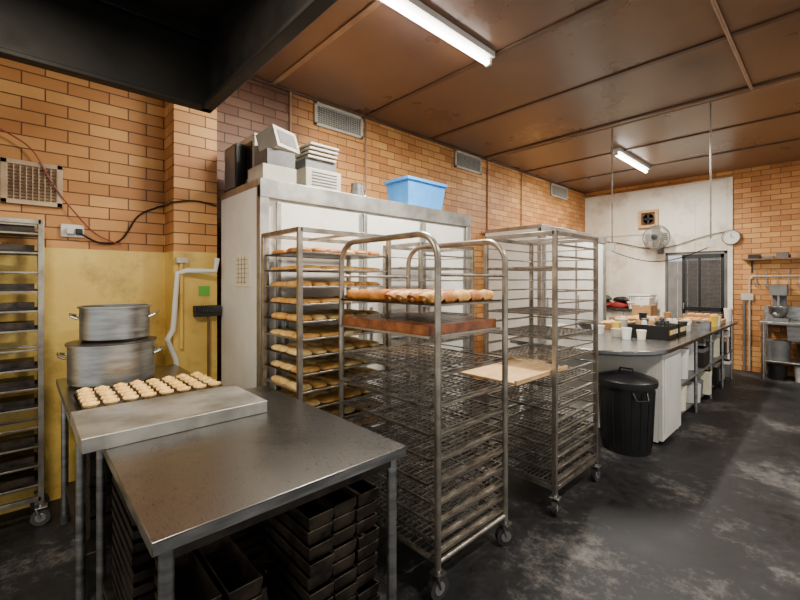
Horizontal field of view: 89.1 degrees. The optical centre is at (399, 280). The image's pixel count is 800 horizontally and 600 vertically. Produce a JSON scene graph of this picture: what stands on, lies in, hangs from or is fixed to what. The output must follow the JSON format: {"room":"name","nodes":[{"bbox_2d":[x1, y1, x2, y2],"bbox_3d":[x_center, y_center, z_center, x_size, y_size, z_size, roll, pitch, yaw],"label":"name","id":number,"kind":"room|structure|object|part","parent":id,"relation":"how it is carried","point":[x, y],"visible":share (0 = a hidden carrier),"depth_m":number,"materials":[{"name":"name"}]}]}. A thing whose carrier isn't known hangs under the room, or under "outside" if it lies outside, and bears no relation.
{"room":"commercial kitchen","nodes":[
{"label":"commercial kitchen","id":0,"kind":"room"},
{"bbox_2d":[0,57,584,514],"bbox_3d":[-0.343,-0.190,4.876,12.150,3.420,0.200,0,0,-43],"label":"wall","id":1,"kind":"structure","parent":0,"point":[108,142],"depth_m":3.08,"materials":[{"name":"brick"}]},
{"bbox_2d":[0,157,62,207],"bbox_3d":[-2.473,-0.655,2.732,0.310,0.290,0.030,0,0,-43],"label":"air vent","id":2,"kind":"object","parent":1,"relation":"in","point":[22,182],"visible":1,"depth_m":2.72,"materials":[{"name":"beige metal"}]},
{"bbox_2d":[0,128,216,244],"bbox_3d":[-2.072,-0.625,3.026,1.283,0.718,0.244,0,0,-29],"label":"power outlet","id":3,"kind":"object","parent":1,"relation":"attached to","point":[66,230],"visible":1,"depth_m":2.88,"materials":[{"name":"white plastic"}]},
{"bbox_2d":[165,102,216,380],"bbox_3d":[-1.700,-0.190,3.303,0.320,3.420,0.250,0,0,-43],"label":"pilaster","id":4,"kind":"object","parent":1,"relation":"attached to","point":[190,134],"visible":0.64,"depth_m":3.21,"materials":[{"name":"brick"}]},
{"bbox_2d":[164,257,219,365],"bbox_3d":[-1.607,0.659,3.146,0.381,1.683,0.084,0,0,-28],"label":"drain pipe","id":5,"kind":"object","parent":4,"relation":"attached to","point":[178,281],"visible":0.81,"depth_m":3.10,"materials":[{"name":"white plastic"}]},
{"bbox_2d":[199,286,209,295],"bbox_3d":[-1.568,0.080,3.250,0.080,0.080,0.006,0,0,-43],"label":"notice","id":6,"kind":"object","parent":4,"relation":"attached to","point":[203,290],"visible":1,"depth_m":3.25,"materials":[{"name":"green paper"}]},
{"bbox_2d":[314,101,362,138],"bbox_3d":[-0.659,-1.742,4.424,0.630,0.245,0.030,0,0,-43],"label":"air vent","id":7,"kind":"object","parent":1,"relation":"in","point":[328,117],"visible":1,"depth_m":4.40,"materials":[{"name":"plastic"}]},
{"bbox_2d":[289,92,521,229],"bbox_3d":[0.503,-1.125,5.509,4.372,1.489,0.022,0,0,-43],"label":"conduit","id":8,"kind":"object","parent":1,"relation":"attached to","point":[289,92],"visible":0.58,"depth_m":4.67,"materials":[{"name":"metal"}]},
{"bbox_2d":[250,76,586,194],"bbox_3d":[-0.337,-1.885,4.724,11.950,0.030,0.029,0,0,-43],"label":"trim","id":9,"kind":"structure","parent":1,"relation":"attached to","point":[254,78],"depth_m":4.89,"materials":[{"name":"paint"}]},
{"bbox_2d":[454,149,481,174],"bbox_3d":[1.005,-1.742,5.975,0.620,0.245,0.030,0,0,-43],"label":"air vent","id":10,"kind":"object","parent":1,"relation":"in","point":[464,161],"visible":1,"depth_m":5.95,"materials":[{"name":"plastic"}]},
{"bbox_2d":[550,183,567,200],"bbox_3d":[3.111,-1.742,7.940,0.680,0.245,0.030,0,0,-43],"label":"air vent","id":11,"kind":"object","parent":1,"relation":"in","point":[557,191],"visible":1,"depth_m":7.91,"materials":[{"name":"plastic"}]},
{"bbox_2d":[557,138,799,183],"bbox_3d":[5.388,-1.893,5.366,0.050,0.015,6.899,0,0,-43],"label":"trim","id":12,"kind":"structure","parent":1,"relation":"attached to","point":[798,138],"depth_m":6.25,"materials":[{"name":"paint"}]},
{"bbox_2d":[0,369,799,599],"bbox_3d":[3.133,1.570,3.605,15.500,0.100,7.400,0,0,-43],"label":"floor","id":13,"kind":"structure","parent":0,"point":[712,512],"depth_m":2.43,"materials":[{"name":"concrete"}]},
{"bbox_2d":[0,217,51,525],"bbox_3d":[-2.555,0.570,2.403,0.743,1.900,0.300,0,0,-43],"label":"rack","id":14,"kind":"object","parent":13,"relation":"on","point":[17,473],"visible":1,"depth_m":2.51,"materials":[{"name":"metal"}]},
{"bbox_2d":[56,364,191,599],"bbox_3d":[-1.573,1.070,2.420,0.680,0.900,1.035,0,0,-43],"label":"table","id":15,"kind":"object","parent":13,"relation":"on","point":[79,495],"visible":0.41,"depth_m":2.04,"materials":[{"name":"metal"}]},
{"bbox_2d":[56,336,163,388],"bbox_3d":[-1.793,0.493,2.539,0.471,0.252,0.470,0,0,20],"label":"stock pot","id":16,"kind":"object","parent":15,"relation":"on","point":[89,365],"visible":0.79,"depth_m":2.36,"materials":[{"name":"metal"}]},
{"bbox_3d":[-1.793,0.370,2.539,0.470,0.006,0.470,0,0,-43],"label":"pot lid","id":17,"kind":"part","parent":16,"relation":"part of","materials":[{"name":"silver metal"}]},
{"bbox_2d":[69,304,158,342],"bbox_3d":[-1.806,0.261,2.582,0.404,0.212,0.390,0,0,15],"label":"stock pot","id":18,"kind":"object","parent":16,"relation":"on","point":[102,323],"visible":1,"depth_m":2.44,"materials":[{"name":"metal"}]},
{"bbox_2d":[74,372,222,409],"bbox_3d":[-1.347,0.588,2.200,0.630,0.061,0.385,0,0,-43],"label":"pastries","id":19,"kind":"object","parent":15,"relation":"on","point":[85,398],"visible":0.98,"depth_m":2.14,"materials":[{"name":"beige food"}]},
{"bbox_2d":[193,305,221,376],"bbox_3d":[-1.534,0.858,3.235,0.201,1.325,0.055,0,0,-43],"label":"broom","id":20,"kind":"object","parent":13,"relation":"on","point":[207,310],"visible":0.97,"depth_m":3.23,"materials":[{"name":"black plastic"}]},
{"bbox_2d":[96,386,405,599],"bbox_3d":[-0.693,1.070,1.685,0.835,0.900,1.210,0,0,-43],"label":"steel table","id":21,"kind":"object","parent":13,"relation":"on","point":[184,492],"visible":0.68,"depth_m":1.39,"materials":[{"name":"metal"}]},
{"bbox_2d":[71,384,266,454],"bbox_3d":[-1.024,0.592,1.835,0.695,0.054,0.420,0,0,-43],"label":"tabletop","id":22,"kind":"object","parent":21,"relation":"on","point":[105,427],"visible":1,"depth_m":1.72,"materials":[{"name":"metal"}]},
{"bbox_2d":[112,474,269,599],"bbox_3d":[-0.926,1.083,1.837,0.558,0.550,0.477,0,0,-43],"label":"pans","id":23,"kind":"object","parent":21,"relation":"on","point":[133,567],"visible":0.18,"depth_m":1.64,"materials":[{"name":"black metal"}]},
{"bbox_2d":[154,535,262,599],"bbox_3d":[-0.672,1.173,1.409,0.244,0.370,0.369,0,0,-43],"label":"tins","id":24,"kind":"object","parent":21,"relation":"on","point":[220,570],"visible":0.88,"depth_m":1.42},
{"bbox_2d":[264,479,379,599],"bbox_3d":[-0.304,1.075,1.577,0.316,0.565,0.343,0,0,-43],"label":"tins","id":25,"kind":"object","parent":21,"relation":"on","point":[324,547],"visible":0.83,"depth_m":1.48},
{"bbox_2d":[261,226,390,492],"bbox_3d":[-0.500,0.600,2.810,0.804,1.840,0.542,0,0,-43],"label":"rack","id":26,"kind":"object","parent":13,"relation":"on","point":[312,377],"visible":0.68,"depth_m":2.67,"materials":[{"name":"metal"}]},
{"bbox_2d":[220,178,470,443],"bbox_3d":[-0.353,0.405,3.858,2.362,2.230,0.756,0,0,-43],"label":"cool room","id":27,"kind":"structure","parent":13,"relation":"on","point":[256,207],"depth_m":3.15,"materials":[{"name":"white metal"}]},
{"bbox_2d":[225,143,244,191],"bbox_3d":[-1.325,-0.891,3.250,0.075,0.360,0.240,0,0,-43],"label":"speaker box","id":28,"kind":"object","parent":27,"relation":"on","point":[235,154],"visible":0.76,"depth_m":3.18,"materials":[{"name":"black plastic"}]},
{"bbox_2d":[235,253,249,286],"bbox_3d":[-1.166,-0.080,3.001,0.010,0.240,0.260,0,0,-43],"label":"list","id":29,"kind":"object","parent":27,"relation":"attached to","point":[242,261],"visible":1,"depth_m":2.99,"materials":[{"name":"paper"}]},
{"bbox_2d":[239,133,258,183],"bbox_3d":[-1.110,-0.921,3.327,0.325,0.420,0.340,0,0,-43],"label":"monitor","id":30,"kind":"object","parent":27,"relation":"on","point":[251,146],"visible":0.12,"depth_m":3.15,"materials":[{"name":"plastic"}]},
{"bbox_2d":[248,124,299,183],"bbox_3d":[-0.929,-0.923,3.054,0.328,0.424,0.290,0,0,-43],"label":"cash register","id":31,"kind":"object","parent":27,"relation":"on","point":[278,147],"visible":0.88,"depth_m":2.96,"materials":[{"name":"plastic"}]},
{"bbox_2d":[295,142,340,191],"bbox_3d":[-0.686,-0.901,3.287,0.320,0.380,0.296,0,0,-43],"label":"printer","id":32,"kind":"object","parent":27,"relation":"on","point":[315,166],"visible":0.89,"depth_m":3.18,"materials":[{"name":"plastic"}]},
{"bbox_2d":[350,183,366,195],"bbox_3d":[-0.361,-0.776,3.524,0.151,0.130,0.128,0,0,-7],"label":"jug","id":33,"kind":"object","parent":27,"relation":"on","point":[356,188],"visible":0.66,"depth_m":3.48,"materials":[{"name":"metal"}]},
{"bbox_2d":[384,175,447,209],"bbox_3d":[0.165,-0.851,4.119,0.570,0.280,0.350,0,0,-43],"label":"tub","id":34,"kind":"object","parent":27,"relation":"on","point":[407,189],"visible":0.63,"depth_m":3.97,"materials":[{"name":"plastic"}]},
{"bbox_2d":[338,231,514,599],"bbox_3d":[0.123,0.634,2.433,0.696,1.772,0.874,0,0,-43],"label":"rack","id":35,"kind":"object","parent":13,"relation":"on","point":[437,326],"visible":0.94,"depth_m":2.24,"materials":[{"name":"metal"}]},
{"bbox_2d":[339,312,499,338],"bbox_3d":[0.106,0.248,2.423,0.608,0.062,0.748,0,0,-43],"label":"cake tray","id":36,"kind":"object","parent":35,"relation":"on","point":[412,324],"depth_m":2.24,"materials":[{"name":"wood"}]},
{"bbox_2d":[341,289,499,305],"bbox_3d":[0.103,0.084,2.421,0.615,0.071,0.748,0,0,-43],"label":"tray","id":37,"kind":"object","parent":35,"relation":"on","point":[426,297],"depth_m":2.18,"materials":[{"name":"beige food"}]},
{"bbox_2d":[383,242,477,467],"bbox_3d":[0.254,0.610,3.504,0.756,1.820,0.483,0,0,-43],"label":"rack","id":38,"kind":"object","parent":13,"relation":"on","point":[406,246],"visible":0.27,"depth_m":3.45,"materials":[{"name":"metal"}]},
{"bbox_2d":[458,230,600,515],"bbox_3d":[0.933,0.595,2.937,1.133,1.850,0.600,0,0,-43],"label":"rack","id":39,"kind":"object","parent":13,"relation":"on","point":[522,372],"visible":0.88,"depth_m":2.95,"materials":[{"name":"metal"}]},
{"bbox_2d":[458,357,567,385],"bbox_3d":[0.772,0.600,2.764,0.660,0.030,0.450,0,0,-43],"label":"wooden tray","id":40,"kind":"object","parent":39,"relation":"on","point":[520,372],"depth_m":2.69,"materials":[{"name":"brown wood"}]},
{"bbox_2d":[485,224,606,389],"bbox_3d":[2.462,0.370,6.668,2.312,2.300,0.926,0,0,-43],"label":"freezer","id":41,"kind":"object","parent":13,"relation":"on","point":[602,240],"visible":0.49,"depth_m":6.01,"materials":[{"name":"white metal"}]},
{"bbox_2d":[510,317,737,442],"bbox_3d":[3.195,1.070,5.283,4.320,0.900,1.330,0,0,-43],"label":"workbench","id":42,"kind":"object","parent":13,"relation":"on","point":[686,367],"visible":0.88,"depth_m":4.20,"materials":[{"name":"metal"}]},
{"bbox_2d":[576,321,602,329],"bbox_3d":[2.371,0.569,5.082,0.308,0.100,0.308,0,0,-43],"label":"mixing bowl","id":43,"kind":"object","parent":42,"relation":"on","point":[586,325],"visible":0.48,"depth_m":5.01,"materials":[{"name":"metal"}]},
{"bbox_2d":[547,297,690,334],"bbox_3d":[3.306,0.448,5.510,3.352,0.342,1.110,0,0,-43],"label":"cartons","id":44,"kind":"object","parent":42,"relation":"on","point":[641,304],"visible":0.44,"depth_m":6.71,"materials":[{"name":"cardboard"}]},
{"bbox_2d":[627,317,687,338],"bbox_3d":[2.996,0.529,4.705,0.804,0.180,0.408,0,0,-43],"label":"crate","id":45,"kind":"object","parent":42,"relation":"on","point":[657,327],"visible":0.94,"depth_m":4.50,"materials":[{"name":"plastic"}]},
{"bbox_2d":[591,308,732,339],"bbox_3d":[3.651,0.519,5.450,3.420,0.200,0.727,0,0,-36],"label":"tubs","id":46,"kind":"object","parent":42,"relation":"on","point":[619,328],"visible":0.84,"depth_m":4.88,"materials":[{"name":"white plastic"}]},
{"bbox_2d":[598,313,725,328],"bbox_3d":[3.814,0.565,5.881,2.404,0.108,1.204,0,0,-43],"label":"boxes","id":47,"kind":"object","parent":42,"relation":"on","point":[693,316],"visible":0.44,"depth_m":6.04,"materials":[{"name":"cardboard"}]},
{"bbox_2d":[691,320,711,329],"bbox_3d":[3.850,0.564,5.203,0.330,0.110,0.219,0,0,-43],"label":"container","id":48,"kind":"object","parent":42,"relation":"on","point":[696,324],"visible":0.98,"depth_m":5.17,"materials":[{"name":"plastic"}]},
{"bbox_2d":[598,367,658,456],"bbox_3d":[2.061,1.154,3.699,0.496,0.732,0.496,0,0,-43],"label":"rubbish bin","id":49,"kind":"object","parent":13,"relation":"on","point":[626,397],"visible":0.98,"depth_m":3.53,"materials":[{"name":"plastic"}]},
{"bbox_2d":[606,307,659,319],"bbox_3d":[4.282,1.020,8.054,0.550,1.000,1.380,0,0,-43],"label":"countertop","id":50,"kind":"structure","parent":13,"relation":"on","point":[610,311],"depth_m":7.82,"materials":[{"name":"metal"}]},
{"bbox_2d":[606,300,611,306],"bbox_3d":[4.114,0.451,8.198,0.416,0.136,0.304,0,0,-43],"label":"flour bag","id":51,"kind":"object","parent":50,"relation":"on","point":[608,303],"visible":0.19,"depth_m":8.06,"materials":[{"name":"red plastic"}]},
{"bbox_2d":[611,301,628,307],"bbox_3d":[4.339,0.455,7.957,0.416,0.127,0.304,0,0,-43],"label":"flour bag","id":52,"kind":"object","parent":50,"relation":"on","point":[616,304],"visible":0.77,"depth_m":7.82,"materials":[{"name":"red plastic"}]},
{"bbox_2d":[613,297,628,301],"bbox_3d":[4.339,0.352,7.957,0.354,0.091,0.263,0,0,-43],"label":"flour bag","id":53,"kind":"object","parent":52,"relation":"on","point":[619,299],"visible":0.92,"depth_m":7.85,"materials":[{"name":"black plastic"}]},
{"bbox_2d":[627,294,656,307],"bbox_3d":[4.592,0.385,7.700,0.410,0.269,0.390,0,0,-43],"label":"crate","id":54,"kind":"object","parent":50,"relation":"on","point":[630,302],"visible":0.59,"depth_m":7.65,"materials":[{"name":"plastic"}]},
{"bbox_2d":[668,260,720,317],"bbox_3d":[7.145,0.520,9.398,0.070,2.000,3.200,0,0,-43],"label":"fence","id":55,"kind":"object","parent":13,"relation":"on","point":[672,265],"visible":0.08,"depth_m":9.80,"materials":[{"name":"white metal"}]},
{"bbox_2d":[759,305,799,382],"bbox_3d":[6.726,0.893,5.452,0.615,1.253,2.800,0,0,-43],"label":"bench","id":56,"kind":"object","parent":13,"relation":"on","point":[777,351],"visible":1,"depth_m":6.23,"materials":[{"name":"metal"}]},
{"bbox_2d":[767,285,789,321],"bbox_3d":[5.895,0.339,6.318,0.400,0.560,0.240,0,0,-43],"label":"mixer","id":57,"kind":"object","parent":56,"relation":"on","point":[779,309],"visible":1,"depth_m":6.22,"materials":[{"name":"grey metal"}]},
{"bbox_2d":[253,0,799,192],"bbox_3d":[2.013,-1.950,2.424,12.250,0.100,7.200,0,0,-43],"label":"ceiling","id":58,"kind":"structure","parent":0,"point":[386,56],"depth_m":3.85,"materials":[{"name":"brown wood"}]},
{"bbox_2d":[0,0,337,112],"bbox_3d":[-0.731,-1.433,0.050,2.600,0.931,3.870,0,0,-43],"label":"exhaust hood","id":59,"kind":"object","parent":58,"relation":"hanging from","point":[193,54],"visible":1,"depth_m":2.00,"materials":[{"name":"black metal"}]},
{"bbox_2d":[271,0,382,84],"bbox_3d":[1.124,-1.893,1.390,0.050,0.015,6.899,0,0,-43],"label":"trim","id":60,"kind":"structure","parent":58,"relation":"attached to","point":[373,5],"depth_m":3.17,"materials":[{"name":"brown wood"}]},
{"bbox_2d":[377,0,494,66],"bbox_3d":[0.302,-1.847,2.989,1.220,0.103,0.120,0,0,-43],"label":"fluorescent light","id":61,"kind":"object","parent":58,"relation":"attached to","point":[415,10],"visible":1,"depth_m":2.96,"materials":[{"name":"white plastic"}]},
{"bbox_2d":[365,0,615,116],"bbox_3d":[1.951,-1.893,2.160,0.050,0.015,6.899,0,0,-43],"label":"trim","id":62,"kind":"structure","parent":58,"relation":"attached to","point":[602,3],"depth_m":3.28,"materials":[{"name":"paint"}]},
{"bbox_2d":[430,9,799,139],"bbox_3d":[2.755,-1.893,2.910,0.050,0.015,6.899,0,0,-43],"label":"trim","id":63,"kind":"structure","parent":58,"relation":"attached to","point":[796,12],"depth_m":3.57,"materials":[{"name":"paint"}]},
{"bbox_2d":[613,148,649,172],"bbox_3d":[3.598,-1.847,6.295,1.410,0.103,0.120,0,0,-43],"label":"fluorescent light","id":64,"kind":"object","parent":58,"relation":"attached to","point":[620,153],"visible":0.98,"depth_m":6.18,"materials":[{"name":"white plastic"}]},
{"bbox_2d":[484,72,799,157],"bbox_3d":[3.633,-1.893,3.729,0.050,0.015,6.899,0,0,-43],"label":"trim","id":65,"kind":"structure","parent":58,"relation":"attached to","point":[798,73],"depth_m":4.52,"materials":[{"name":"paint"}]},
{"bbox_2d":[486,0,799,159],"bbox_3d":[2.061,-1.876,2.380,4.262,0.035,6.670,0,0,-43],"label":"conduit","id":66,"kind":"object","parent":58,"relation":"attached to","point":[713,2],"depth_m":3.96,"materials":[{"name":"brown metal"}]},
{"bbox_2d":[609,128,709,261],"bbox_3d":[2.897,-1.035,4.591,0.040,1.640,0.997,0,0,-43],"label":"hanging rod","id":67,"kind":"object","parent":58,"relation":"hanging from","point":[611,245],"visible":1,"depth_m":4.93,"materials":[{"name":"metal"}]},
{"bbox_2d":[525,111,799,171],"bbox_3d":[4.511,-1.893,4.547,0.050,0.015,6.899,0,0,-43],"label":"trim","id":68,"kind":"structure","parent":58,"relation":"attached to","point":[795,113],"depth_m":5.37,"materials":[{"name":"paint"}]},
{"bbox_2d":[707,103,714,247],"bbox_3d":[3.236,-1.103,4.228,0.040,1.505,0.060,0,0,-43],"label":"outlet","id":69,"kind":"object","parent":58,"relation":"hanging from","point":[710,242],"visible":1,"depth_m":4.22,"materials":[{"name":"metal"}]},
{"bbox_2d":[585,160,799,376],"bbox_3d":[6.430,-0.190,6.338,0.150,3.420,6.900,0,0,-43],"label":"wall","id":70,"kind":"structure","parent":0,"point":[766,199],"depth_m":6.72,"materials":[{"name":"brick"}]},
{"bbox_2d":[666,251,727,358],"bbox_3d":[5.373,0.496,7.383,0.090,2.047,0.924,0,0,-43],"label":"door","id":71,"kind":"structure","parent":70,"relation":"in","point":[700,270],"depth_m":7.31,"materials":[{"name":"grey metal"}]},
{"bbox_2d":[727,177,732,359],"bbox_3d":[5.686,-0.135,6.991,0.043,3.310,0.070,0,0,-43],"label":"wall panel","id":72,"kind":"object","parent":70,"relation":"attached to","point":[730,179],"depth_m":6.98,"materials":[{"name":"white paint"}]},
{"bbox_2d":[721,230,740,244],"bbox_3d":[5.674,-0.750,6.959,0.038,0.258,0.258,0,0,-43],"label":"wall clock","id":73,"kind":"object","parent":70,"relation":"attached to","point":[731,237],"depth_m":6.95,"materials":[{"name":"white plastic"}]},
{"bbox_2d":[742,252,799,272],"bbox_3d":[6.505,-0.293,5.963,0.248,0.306,2.250,0,0,-43],"label":"wall shelf","id":74,"kind":"object","parent":70,"relation":"attached to","point":[794,255],"visible":1,"depth_m":6.43,"materials":[{"name":"brown wood"}]},
{"bbox_2d":[753,269,799,290],"bbox_3d":[6.088,0.016,6.553,0.047,0.401,0.586,0,0,-43],"label":"hanging utensils","id":75,"kind":"object","parent":70,"relation":"hanging from","point":[756,282],"visible":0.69,"depth_m":6.58,"materials":[{"name":"metal"}]},
{"bbox_2d":[585,186,799,370],"bbox_3d":[5.164,-0.135,7.547,0.048,3.310,3.395,0,0,-43],"label":"wall","id":76,"kind":"structure","parent":0,"point":[624,275],"depth_m":8.10,"materials":[{"name":"white paint"}]},
{"bbox_3d":[4.518,-0.135,8.243,0.043,3.310,1.495,0,0,-43],"label":"panel","id":77,"kind":"part","parent":76,"relation":"part of","materials":[{"name":"paint"}]},
{"bbox_2d":[638,209,658,228],"bbox_3d":[4.810,-1.200,7.863,0.080,0.340,0.340,0,0,-43],"label":"exhaust fan","id":78,"kind":"object","parent":76,"relation":"attached to","point":[646,218],"visible":0.98,"depth_m":7.85,"materials":[{"name":"brown wood"}]},
{"bbox_2d":[642,225,670,253],"bbox_3d":[4.823,-0.774,7.601,0.413,0.528,0.456,0,0,-43],"label":"wall fan","id":79,"kind":"object","parent":76,"relation":"attached to","point":[657,237],"depth_m":7.52,"materials":[{"name":"white plastic"}]},
{"bbox_2d":[607,231,728,248],"bbox_3d":[4.899,-0.739,7.782,0.016,0.249,2.202,0,0,-43],"label":"power cable","id":80,"kind":"object","parent":76,"relation":"attached to","point":[724,231],"visible":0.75,"depth_m":7.59,"materials":[{"name":"plastic"}]},
{"bbox_2d":[665,177,727,252],"bbox_3d":[5.345,-1.160,7.357,0.043,1.260,0.930,0,0,-43],"label":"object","id":81,"kind":"object","parent":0,"point":[687,205],"depth_m":7.35,"materials":[{"name":"white paint"}]},
{"bbox_2d":[666,171,727,252],"bbox_3d":[5.417,-1.215,7.424,0.150,1.370,0.930,0,0,-43],"label":"lintel","id":82,"kind":"object","parent":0,"point":[722,174],"depth_m":7.36,"materials":[{"name":"white paint"}]}
]}

